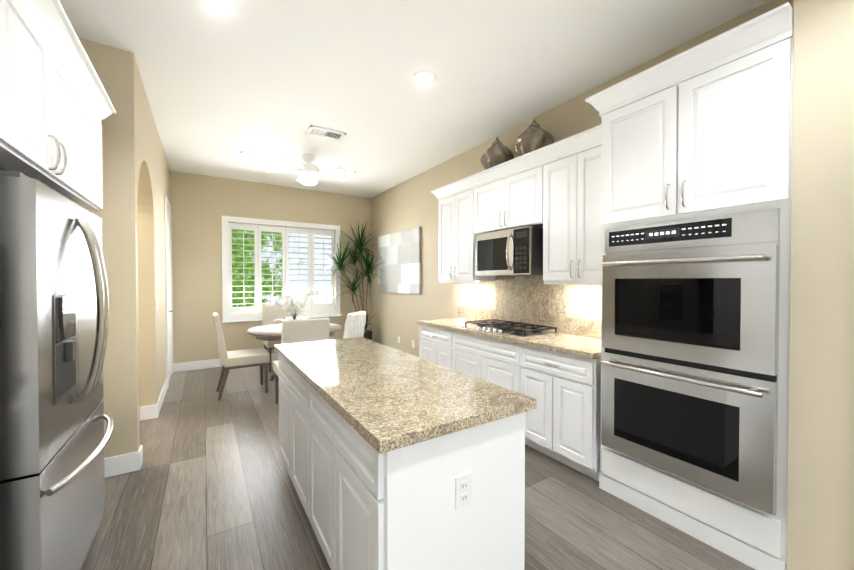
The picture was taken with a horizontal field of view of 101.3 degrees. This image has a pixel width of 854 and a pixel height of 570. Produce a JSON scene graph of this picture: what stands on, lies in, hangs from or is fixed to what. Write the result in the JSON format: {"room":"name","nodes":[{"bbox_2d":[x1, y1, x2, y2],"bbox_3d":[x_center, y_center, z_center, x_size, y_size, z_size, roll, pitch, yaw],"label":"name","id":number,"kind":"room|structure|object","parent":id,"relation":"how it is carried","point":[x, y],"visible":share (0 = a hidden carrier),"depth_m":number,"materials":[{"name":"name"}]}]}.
{"room":"kitchen","nodes":[
{"label":"kitchen","id":0,"kind":"room"},
{"bbox_2d":[79,38,114,457],"bbox_3d":[-2.689,-0.162,2.357,0.890,3.100,0.140,0,1,-33],"label":"wall","id":1,"kind":"structure","parent":0,"point":[98,54],"depth_m":2.52,"materials":[{"name":"paint"}]},
{"bbox_2d":[104,448,142,477],"bbox_3d":[-2.585,1.318,2.357,1.026,0.140,0.030,0,1,-33],"label":"baseboard","id":2,"kind":"structure","parent":1,"relation":"attached to","point":[123,464],"depth_m":2.57,"materials":[{"name":"white wood"}]},
{"bbox_2d":[110,46,169,455],"bbox_3d":[-3.108,-0.182,3.963,0.130,3.100,3.300,0,1,-33],"label":"wall","id":3,"kind":"structure","parent":0,"point":[140,179],"depth_m":2.61,"materials":[{"name":"paint"}]},
{"bbox_2d":[155,378,167,417],"bbox_3d":[-3.100,1.296,4.107,0.015,0.140,1.176,0,1,-33],"label":"baseboard","id":4,"kind":"structure","parent":3,"relation":"attached to","point":[158,405],"depth_m":3.94,"materials":[{"name":"white wood"}]},
{"bbox_2d":[165,196,172,386],"bbox_3d":[-3.652,0.090,5.007,0.069,2.530,0.940,0,1,-33],"label":"door frame","id":5,"kind":"structure","parent":3,"relation":"attached to","point":[169,290],"depth_m":4.90,"materials":[{"name":"white wood"}]},
{"bbox_2d":[137,171,370,362],"bbox_3d":[-3.671,-0.203,5.656,6.280,3.100,0.160,0,1,-33],"label":"wall","id":6,"kind":"structure","parent":0,"point":[201,205],"depth_m":5.72,"materials":[{"name":"paint"}]},
{"bbox_2d":[173,353,277,371],"bbox_3d":[-2.533,1.269,6.292,3.293,0.140,0.019,0,1,-33],"label":"baseboard","id":7,"kind":"structure","parent":6,"relation":"attached to","point":[212,363],"depth_m":5.59,"materials":[{"name":"white wood"}]},
{"bbox_2d":[222,216,340,322],"bbox_3d":[-2.544,-0.266,6.306,2.000,1.750,0.147,0,1,-33],"label":"window shutters","id":8,"kind":"object","parent":6,"relation":"attached to","point":[230,313],"visible":0.88,"depth_m":6.19,"materials":[{"name":"white wood"}]},
{"bbox_2d":[59,0,770,197],"bbox_3d":[-0.855,-1.748,1.217,6.280,0.100,10.720,0,1,-33],"label":"ceiling","id":9,"kind":"structure","parent":0,"point":[268,82],"depth_m":2.77,"materials":[{"name":"paint"}]},
{"bbox_2d":[200,0,236,14],"bbox_3d":[-1.258,-1.699,2.111,0.196,0.019,0.196,0,1,-33],"label":"recessed light","id":10,"kind":"object","parent":9,"relation":"in","point":[226,7],"visible":1,"depth_m":2.13,"materials":[{"name":"white"}]},
{"bbox_2d":[240,151,255,156],"bbox_3d":[-2.366,-1.730,4.631,0.196,0.019,0.196,0,1,-33],"label":"recessed light","id":11,"kind":"object","parent":9,"relation":"in","point":[248,153],"visible":0.98,"depth_m":4.60,"materials":[{"name":"white"}]},
{"bbox_2d":[264,154,344,185],"bbox_3d":[-1.616,-1.546,4.759,1.066,0.391,1.014,0,1,-33],"label":"ceiling fan","id":12,"kind":"object","parent":9,"relation":"hanging from","point":[308,172],"visible":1,"depth_m":4.64,"materials":[{"name":"white metal"}]},
{"bbox_2d":[306,125,345,140],"bbox_3d":[-1.147,-1.723,3.984,0.400,0.017,0.220,0,1,-33],"label":"ceiling vent","id":13,"kind":"object","parent":9,"relation":"in","point":[325,133],"visible":1,"depth_m":3.97,"materials":[{"name":"grey plastic"}]},
{"bbox_2d":[344,170,356,174],"bbox_3d":[-1.190,-1.740,5.427,0.196,0.019,0.196,0,1,-33],"label":"recessed light","id":14,"kind":"object","parent":9,"relation":"in","point":[350,172],"visible":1,"depth_m":5.41,"materials":[{"name":"white"}]},
{"bbox_2d":[413,70,436,84],"bbox_3d":[-0.019,-1.709,2.901,0.196,0.019,0.196,0,1,-33],"label":"recessed light","id":15,"kind":"object","parent":9,"relation":"in","point":[424,77],"visible":1,"depth_m":2.88,"materials":[{"name":"white"}]},
{"bbox_2d":[81,361,754,569],"bbox_3d":[-0.855,1.427,1.257,6.280,0.050,10.720,0,1,-33],"label":"floor","id":16,"kind":"structure","parent":0,"point":[208,485],"depth_m":2.16,"materials":[{"name":"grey wood"}]},
{"bbox_2d":[0,167,113,569],"bbox_3d":[-1.946,0.469,1.433,0.961,1.860,0.940,0,1,-33],"label":"fridge","id":17,"kind":"object","parent":16,"relation":"on","point":[54,322],"visible":1,"depth_m":1.33,"materials":[{"name":"metal"}]},
{"bbox_2d":[212,312,269,400],"bbox_3d":[-2.354,0.855,4.433,0.606,1.015,0.490,0,1,-33],"label":"chair","id":18,"kind":"object","parent":16,"relation":"on","point":[236,359],"visible":1,"depth_m":4.25,"materials":[{"name":"beige fabric"}]},
{"bbox_2d":[262,305,292,372],"bbox_3d":[-2.387,0.839,5.720,0.490,1.015,0.606,0,1,-33],"label":"chair","id":19,"kind":"object","parent":16,"relation":"on","point":[271,314],"visible":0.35,"depth_m":5.82,"materials":[{"name":"beige fabric"}]},
{"bbox_2d":[247,323,341,379],"bbox_3d":[-1.825,0.976,4.914,1.240,0.760,1.240,0,1,-33],"label":"dining table","id":20,"kind":"object","parent":16,"relation":"on","point":[272,332],"visible":0.31,"depth_m":4.62,"materials":[{"name":"grey wood"}]},
{"bbox_2d":[274,289,318,322],"bbox_3d":[-1.828,0.326,4.864,0.612,0.538,0.609,0,1,-33],"label":"centerpiece","id":21,"kind":"object","parent":20,"relation":"on","point":[290,305],"visible":0.85,"depth_m":4.80,"materials":[{"name":"white plant"}]},
{"bbox_2d":[273,318,329,403],"bbox_3d":[-1.403,0.861,3.897,0.490,1.015,0.606,0,1,-33],"label":"chair","id":22,"kind":"object","parent":16,"relation":"on","point":[303,330],"visible":0.29,"depth_m":3.66,"materials":[{"name":"beige fabric"}]},
{"bbox_2d":[321,221,382,339],"bbox_3d":[-1.413,0.055,6.340,1.212,2.567,1.016,0,1,-33],"label":"dracaena plant","id":23,"kind":"object","parent":16,"relation":"on","point":[339,264],"visible":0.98,"depth_m":6.58,"materials":[{"name":"green plant"}]},
{"bbox_2d":[343,311,365,338],"bbox_3d":[-1.147,0.851,4.516,0.622,1.019,0.490,0,1,12],"label":"tufted chair","id":24,"kind":"object","parent":16,"relation":"on","point":[355,323],"visible":0.31,"depth_m":4.35,"materials":[{"name":"beige fabric"}]},
{"bbox_2d":[278,357,524,569],"bbox_3d":[-0.364,0.951,2.080,0.660,0.880,1.868,0,1,-33],"label":"kitchen island","id":25,"kind":"object","parent":16,"relation":"on","point":[393,458],"depth_m":1.35,"materials":[{"name":"wood"}]},
{"bbox_2d":[274,337,535,456],"bbox_3d":[-0.360,0.489,2.082,0.716,0.040,1.920,0,1,-33],"label":"island countertop","id":26,"kind":"structure","parent":25,"relation":"on","point":[393,399],"depth_m":1.55,"materials":[{"name":"beige stone"}]},
{"bbox_2d":[419,324,444,365],"bbox_3d":[0.365,0.925,4.208,0.637,0.880,0.743,0,1,-33],"label":"base cabinet","id":27,"kind":"object","parent":16,"relation":"on","point":[432,340],"depth_m":4.09,"materials":[{"name":"wood"}]},
{"bbox_2d":[445,332,512,390],"bbox_3d":[0.791,0.933,3.539,0.637,0.880,1.096,0,1,-33],"label":"base cabinet","id":28,"kind":"object","parent":16,"relation":"on","point":[491,361],"depth_m":3.38,"materials":[{"name":"wood"}]},
{"bbox_2d":[513,344,600,480],"bbox_3d":[1.215,0.941,2.875,0.637,0.880,0.731,0,1,-33],"label":"base cabinet","id":29,"kind":"object","parent":16,"relation":"on","point":[564,425],"depth_m":2.62,"materials":[{"name":"wood"}]},
{"bbox_2d":[417,316,600,359],"bbox_3d":[0.775,0.471,3.542,0.655,0.040,2.338,0,1,-33],"label":"countertop","id":30,"kind":"structure","parent":29,"relation":"on","point":[587,346],"depth_m":3.12,"materials":[{"name":"beige stone"}]},
{"bbox_2d":[585,2,793,569],"bbox_3d":[1.614,0.060,2.166,0.715,2.660,0.988,0,1,-33],"label":"tall cabinet","id":31,"kind":"object","parent":16,"relation":"on","point":[696,155],"visible":0.98,"depth_m":1.87,"materials":[{"name":"white wood"}]},
{"bbox_2d":[786,0,853,569],"bbox_3d":[2.227,-0.149,1.302,0.612,3.100,1.117,0,1,-33],"label":"wall pier","id":32,"kind":"object","parent":16,"relation":"on","point":[820,509],"visible":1,"depth_m":1.53,"materials":[{"name":"beige paint"}]},
{"bbox_2d":[371,0,793,356],"bbox_3d":[1.746,-0.168,2.776,0.160,3.100,10.520,0,1,-33],"label":"wall","id":33,"kind":"structure","parent":0,"point":[410,203],"depth_m":5.09,"materials":[{"name":"paint"}]},
{"bbox_2d":[378,227,420,294],"bbox_3d":[-0.513,-0.389,6.124,0.042,1.060,1.520,0,1,-33],"label":"picture","id":34,"kind":"object","parent":33,"relation":"attached to","point":[399,253],"visible":1,"depth_m":5.99,"materials":[{"name":"fabric"}]},
{"bbox_2d":[435,176,494,283],"bbox_3d":[0.475,-0.626,4.285,0.347,1.160,0.700,0,1,-33],"label":"upper cabinet","id":35,"kind":"object","parent":33,"relation":"attached to","point":[456,245],"depth_m":4.16,"materials":[{"name":"white wood"}]},
{"bbox_2d":[471,149,538,235],"bbox_3d":[0.916,-0.877,3.590,0.347,0.640,0.940,0,1,-33],"label":"upper cabinet","id":36,"kind":"object","parent":33,"relation":"attached to","point":[505,196],"depth_m":3.46,"materials":[{"name":"white wood"}]},
{"bbox_2d":[480,137,513,169],"bbox_3d":[0.758,-1.405,3.800,0.359,0.404,0.354,0,1,-33],"label":"vase","id":37,"kind":"object","parent":36,"relation":"on","point":[497,152],"visible":0.79,"depth_m":3.68,"materials":[{"name":"metal"}]},
{"bbox_2d":[475,226,542,275],"bbox_3d":[0.869,-0.319,3.567,0.460,0.440,0.756,0,1,-33],"label":"microwave","id":38,"kind":"object","parent":36,"relation":"attached to","point":[515,252],"visible":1,"depth_m":3.34,"materials":[{"name":"metal"}]},
{"bbox_2d":[515,119,553,155],"bbox_3d":[1.026,-1.400,3.377,0.359,0.404,0.354,0,1,-33],"label":"vase","id":39,"kind":"object","parent":36,"relation":"on","point":[534,135],"visible":0.79,"depth_m":3.26,"materials":[{"name":"metal"}]},
{"bbox_2d":[457,306,600,335],"bbox_3d":[1.043,0.372,3.711,0.020,0.152,2.338,0,1,-33],"label":"backsplash","id":40,"kind":"structure","parent":33,"relation":"attached to","point":[579,327],"depth_m":3.54,"materials":[{"name":"beige stone"}]},
{"bbox_2d":[539,124,601,283],"bbox_3d":[1.351,-0.609,2.911,0.347,1.160,0.678,0,1,-33],"label":"upper cabinet","id":41,"kind":"object","parent":33,"relation":"attached to","point":[553,190],"depth_m":2.85,"materials":[{"name":"white wood"}]},
{"label":"outside","id":42,"kind":"structure","parent":0,"visible":0},
{"bbox_2d":[232,229,331,306],"bbox_3d":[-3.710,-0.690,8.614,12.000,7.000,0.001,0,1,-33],"label":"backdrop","id":43,"kind":"structure","parent":42,"point":[239,300],"depth_m":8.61,"materials":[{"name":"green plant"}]},
{"bbox_3d":[-1.192,-0.121,-0.969,0.160,3.100,7.360,0,1,-33],"label":"wall","id":44,"kind":"structure","parent":0,"visible":0},
{"bbox_2d":[0,0,115,210],"bbox_3d":[-2.100,-0.812,1.491,0.955,0.690,1.456,0,1,-33],"label":"upper cabinet","id":45,"kind":"object","parent":44,"relation":"attached to","point":[56,106],"visible":1,"depth_m":1.48,"materials":[{"name":"white wood"}]}
]}

